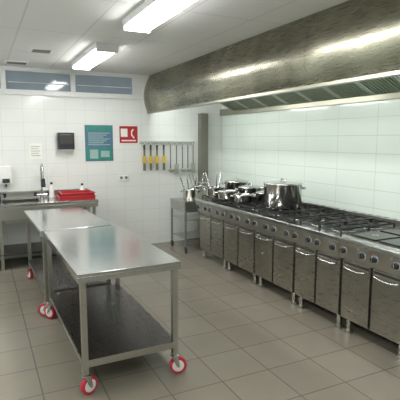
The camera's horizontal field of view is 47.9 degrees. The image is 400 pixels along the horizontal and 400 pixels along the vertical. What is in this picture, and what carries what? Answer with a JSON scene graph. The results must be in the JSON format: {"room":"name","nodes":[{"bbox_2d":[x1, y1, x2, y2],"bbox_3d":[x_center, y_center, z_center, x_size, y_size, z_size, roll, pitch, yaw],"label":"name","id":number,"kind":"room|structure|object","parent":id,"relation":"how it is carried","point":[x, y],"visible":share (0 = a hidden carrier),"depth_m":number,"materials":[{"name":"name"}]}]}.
{"room":"commercial kitchen","nodes":[
{"label":"commercial kitchen","id":0,"kind":"room"},
{"bbox_2d":[0,74,221,258],"bbox_3d":[-2.101,-0.565,6.917,5.500,2.790,0.100,-4,8,-26],"label":"wall","id":1,"kind":"structure","parent":0,"point":[140,204],"depth_m":7.21,"materials":[{"name":"tile"}]},
{"bbox_2d":[0,65,3,91],"bbox_3d":[-3.244,-1.688,6.186,0.980,0.370,0.092,-4,8,-26],"label":"window","id":2,"kind":"structure","parent":1,"relation":"in","point":[1,71],"depth_m":6.35,"materials":[{"name":"white"}]},
{"bbox_2d":[0,166,11,186],"bbox_3d":[-2.796,-0.339,6.474,0.160,0.300,0.128,-4,8,-26],"label":"soap dispenser","id":3,"kind":"object","parent":1,"relation":"attached to","point":[5,171],"visible":1,"depth_m":6.43,"materials":[{"name":"white plastic"}]},
{"bbox_2d":[29,143,41,158],"bbox_3d":[-2.436,-0.723,6.668,0.180,0.230,0.008,-4,8,-26],"label":"notice","id":4,"kind":"object","parent":1,"relation":"attached to","point":[35,149],"visible":1,"depth_m":6.67,"materials":[{"name":"paper"}]},
{"bbox_2d":[2,65,72,94],"bbox_3d":[-2.368,-1.744,6.610,0.970,0.370,0.092,-4,8,-26],"label":"window","id":5,"kind":"structure","parent":1,"relation":"in","point":[16,79],"depth_m":6.59,"materials":[{"name":"blue glass"}]},
{"bbox_2d":[57,132,74,150],"bbox_3d":[-2.023,-0.880,6.784,0.240,0.270,0.126,-4,8,-26],"label":"dispenser","id":6,"kind":"object","parent":1,"relation":"attached to","point":[65,141],"visible":1,"depth_m":6.73,"materials":[{"name":"black plastic"}]},
{"bbox_2d":[0,92,137,99],"bbox_3d":[-2.773,-1.515,6.386,3.940,0.025,0.030,-4,8,-26],"label":"trim","id":7,"kind":"structure","parent":1,"relation":"attached to","point":[0,92],"depth_m":6.74,"materials":[{"name":"white paint"}]},
{"bbox_2d":[84,125,112,160],"bbox_3d":[-1.583,-0.892,7.067,0.440,0.560,0.007,-4,8,-26],"label":"poster","id":8,"kind":"object","parent":1,"relation":"attached to","point":[98,138],"visible":1,"depth_m":7.06,"materials":[{"name":"teal paper"}]},
{"bbox_2d":[73,70,134,97],"bbox_3d":[-1.496,-1.801,7.031,0.970,0.370,0.092,-4,8,-26],"label":"window","id":9,"kind":"structure","parent":1,"relation":"in","point":[85,83],"depth_m":7.01,"materials":[{"name":"blue glass"}]},
{"bbox_2d":[119,175,128,180],"bbox_3d":[-1.238,-0.363,7.299,0.160,0.090,0.019,-4,8,-26],"label":"power socket","id":10,"kind":"object","parent":1,"relation":"attached to","point":[121,177],"visible":1,"depth_m":7.29,"materials":[{"name":"white plastic"}]},
{"bbox_2d":[119,126,137,142],"bbox_3d":[-1.150,-1.054,7.254,0.300,0.270,0.021,-4,8,-26],"label":"fire sign","id":11,"kind":"object","parent":1,"relation":"attached to","point":[128,134],"visible":1,"depth_m":7.25,"materials":[{"name":"red plastic"}]},
{"bbox_2d":[139,141,194,173],"bbox_3d":[-0.513,-0.707,7.526,0.980,0.550,0.168,-4,8,-26],"label":"utensil rack","id":12,"kind":"object","parent":1,"relation":"attached to","point":[175,170],"visible":1,"depth_m":7.51,"materials":[{"name":"metal"}]},
{"bbox_2d":[197,113,207,229],"bbox_3d":[0.056,-0.394,7.865,0.180,2.200,0.138,-4,8,-26],"label":"trim","id":13,"kind":"structure","parent":1,"relation":"attached to","point":[202,117],"depth_m":7.75,"materials":[{"name":"metal"}]},
{"bbox_2d":[0,0,348,74],"bbox_3d":[-0.172,-1.474,2.805,5.700,0.100,8.900,-4,8,-26],"label":"ceiling","id":14,"kind":"structure","parent":0,"point":[67,27],"depth_m":4.24,"materials":[{"name":"white paint"}]},
{"bbox_2d":[4,60,28,64],"bbox_3d":[-2.470,-1.850,6.058,0.300,0.016,0.200,-4,8,-26],"label":"ceiling vent","id":15,"kind":"object","parent":14,"relation":"in","point":[6,61],"depth_m":6.02,"materials":[{"name":"white metal"}]},
{"bbox_2d":[29,47,53,53],"bbox_3d":[-1.852,-1.742,5.254,0.260,0.016,0.220,-4,8,-26],"label":"ceiling vent","id":16,"kind":"object","parent":14,"relation":"in","point":[38,50],"depth_m":5.21,"materials":[{"name":"white metal"}]},
{"bbox_2d":[72,42,118,69],"bbox_3d":[-1.312,-1.740,5.520,0.260,0.090,1.400,-4,8,-26],"label":"ceiling lamp","id":17,"kind":"object","parent":14,"relation":"attached to","point":[96,53],"depth_m":5.22,"materials":[{"name":"white plastic"}]},
{"bbox_2d":[122,0,196,33],"bbox_3d":[-0.260,-1.455,3.382,0.260,0.090,1.400,-4,8,-26],"label":"ceiling lamp","id":18,"kind":"object","parent":14,"relation":"attached to","point":[151,13],"depth_m":3.51,"materials":[{"name":"white plastic"}]},
{"bbox_2d":[144,0,399,115],"bbox_3d":[1.161,-1.364,4.710,1.454,0.618,6.498,-4,8,-26],"label":"extractor hood","id":19,"kind":"object","parent":14,"relation":"attached to","point":[347,52],"visible":1,"depth_m":4.14,"materials":[{"name":"metal"}]},
{"bbox_2d":[0,239,399,399],"bbox_3d":[-0.172,1.391,3.188,5.700,0.100,8.900,-4,8,-26],"label":"floor","id":20,"kind":"structure","parent":0,"point":[239,339],"depth_m":3.75,"materials":[{"name":"tile"}]},
{"bbox_2d":[0,163,97,270],"bbox_3d":[-2.558,0.205,6.354,2.100,1.413,0.675,-4,8,-26],"label":"sink counter","id":21,"kind":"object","parent":20,"relation":"on","point":[13,205],"depth_m":6.34,"materials":[{"name":"metal"}]},
{"bbox_2d":[34,163,48,197],"bbox_3d":[-2.296,-0.276,6.554,0.224,0.513,0.264,-4,8,-26],"label":"tap","id":22,"kind":"object","parent":21,"relation":"on","point":[42,179],"depth_m":6.62,"materials":[{"name":"metal"}]},
{"bbox_2d":[49,182,54,197],"bbox_3d":[-2.198,-0.150,6.666,0.076,0.230,0.076,-4,8,-26],"label":"detergent bottle","id":23,"kind":"object","parent":21,"relation":"on","point":[51,188],"visible":1,"depth_m":6.64,"materials":[{"name":"white plastic"}]},
{"bbox_2d":[55,194,95,200],"bbox_3d":[-1.823,-0.050,6.595,0.524,0.050,0.384,-4,8,-26],"label":"tray","id":24,"kind":"object","parent":21,"relation":"on","point":[58,196],"visible":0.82,"depth_m":6.45,"materials":[{"name":"plastic"}]},
{"bbox_2d":[57,190,95,196],"bbox_3d":[-1.814,-0.101,6.603,0.484,0.045,0.364,-4,8,-26],"label":"tray","id":25,"kind":"object","parent":24,"relation":"on","point":[73,192],"visible":1,"depth_m":6.51,"materials":[{"name":"plastic"}]},
{"bbox_2d":[24,207,111,315],"bbox_3d":[-1.573,0.628,5.220,0.796,0.875,1.471,-4,9,-27],"label":"work table","id":26,"kind":"object","parent":20,"relation":"on","point":[41,221],"visible":0.45,"depth_m":4.93,"materials":[{"name":"grey metal"}]},
{"bbox_2d":[44,225,186,394],"bbox_3d":[-0.824,0.804,3.894,0.820,0.875,1.634,-4,8,-26],"label":"work table","id":27,"kind":"object","parent":20,"relation":"on","point":[104,324],"visible":1,"depth_m":3.50,"materials":[{"name":"grey metal"}]},
{"bbox_2d":[170,197,199,252],"bbox_3d":[-0.101,0.385,7.326,0.580,0.800,0.650,-4,8,-26],"label":"trolley","id":28,"kind":"object","parent":20,"relation":"on","point":[179,204],"visible":0.55,"depth_m":7.12,"materials":[{"name":"grey metal"}]},
{"bbox_2d":[180,176,200,200],"bbox_3d":[-0.156,-0.180,7.105,0.349,0.373,0.373,-4,8,-26],"label":"pot","id":29,"kind":"object","parent":28,"relation":"on","point":[189,194],"visible":0.97,"depth_m":7.03,"materials":[{"name":"metal"}]},
{"bbox_2d":[189,173,205,197],"bbox_3d":[-0.017,-0.230,7.369,0.308,0.402,0.344,-4,8,-26],"label":"pot","id":30,"kind":"object","parent":28,"relation":"on","point":[200,187],"visible":0.62,"depth_m":7.29,"materials":[{"name":"metal"}]},
{"bbox_2d":[195,195,255,268],"bbox_3d":[0.483,0.402,6.543,0.893,0.972,0.734,-4,8,-26],"label":"gas range","id":31,"kind":"object","parent":20,"relation":"on","point":[211,221],"visible":0.39,"depth_m":6.33,"materials":[{"name":"metal"}]},
{"bbox_2d":[202,173,226,196],"bbox_3d":[0.200,-0.222,6.469,0.372,0.323,0.385,-4,8,-26],"label":"saucepan","id":32,"kind":"object","parent":31,"relation":"on","point":[209,189],"visible":0.89,"depth_m":6.40,"materials":[{"name":"metal"}]},
{"bbox_2d":[214,190,239,199],"bbox_3d":[0.374,-0.075,6.190,0.340,0.106,0.294,-4,8,-26],"label":"saucepan","id":33,"kind":"object","parent":31,"relation":"on","point":[222,194],"visible":0.92,"depth_m":6.09,"materials":[{"name":"metal"}]},
{"bbox_2d":[222,177,250,191],"bbox_3d":[0.539,-0.208,6.636,0.404,0.252,0.358,-4,8,-26],"label":"cooking pot","id":34,"kind":"object","parent":31,"relation":"on","point":[231,184],"visible":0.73,"depth_m":6.50,"materials":[{"name":"metal"}]},
{"bbox_2d":[235,183,263,198],"bbox_3d":[0.706,-0.138,6.300,0.404,0.202,0.358,-4,8,-26],"label":"cooking pot","id":35,"kind":"object","parent":31,"relation":"on","point":[250,189],"visible":0.66,"depth_m":6.16,"materials":[{"name":"metal"}]},
{"bbox_2d":[219,199,308,284],"bbox_3d":[0.811,0.492,5.875,0.893,0.972,0.754,-4,8,-26],"label":"gas range","id":36,"kind":"object","parent":20,"relation":"on","point":[239,233],"visible":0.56,"depth_m":5.66,"materials":[{"name":"metal"}]},
{"bbox_2d":[230,193,255,202],"bbox_3d":[0.558,-0.026,5.861,0.324,0.096,0.282,-4,8,-26],"label":"saucepan","id":37,"kind":"object","parent":36,"relation":"on","point":[238,197],"visible":1,"depth_m":5.77,"materials":[{"name":"metal"}]},
{"bbox_2d":[252,190,263,201],"bbox_3d":[0.890,-0.074,5.973,0.372,0.162,0.318,-4,8,-26],"label":"cooking pot","id":38,"kind":"object","parent":36,"relation":"on","point":[259,194],"visible":0.27,"depth_m":5.88,"materials":[{"name":"metal"}]},
{"bbox_2d":[250,203,351,304],"bbox_3d":[1.145,0.582,5.198,0.893,0.972,0.754,-4,8,-26],"label":"gas range","id":39,"kind":"object","parent":20,"relation":"on","point":[275,247],"visible":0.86,"depth_m":5.01,"materials":[{"name":"metal"}]},
{"bbox_2d":[260,178,305,209],"bbox_3d":[0.992,-0.088,5.393,0.492,0.342,0.468,-4,8,-26],"label":"stockpot","id":40,"kind":"object","parent":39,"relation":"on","point":[279,194],"visible":1,"depth_m":5.21,"materials":[{"name":"metal"}]},
{"bbox_2d":[290,211,399,328],"bbox_3d":[1.460,0.667,4.557,0.893,0.972,0.674,-4,8,-26],"label":"gas range","id":41,"kind":"object","parent":20,"relation":"on","point":[318,261],"visible":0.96,"depth_m":4.37,"materials":[{"name":"metal"}]},
{"bbox_2d":[337,228,399,360],"bbox_3d":[1.763,0.750,3.942,0.893,0.972,0.694,-4,8,-26],"label":"electric range","id":42,"kind":"object","parent":20,"relation":"on","point":[370,297],"visible":1,"depth_m":3.77,"materials":[{"name":"metal"}]},
{"bbox_2d":[222,99,399,218],"bbox_3d":[2.345,-0.204,4.213,0.100,2.790,8.700,-4,8,-26],"label":"wall","id":43,"kind":"structure","parent":0,"point":[345,156],"depth_m":5.61,"materials":[{"name":"tile"}]}
]}

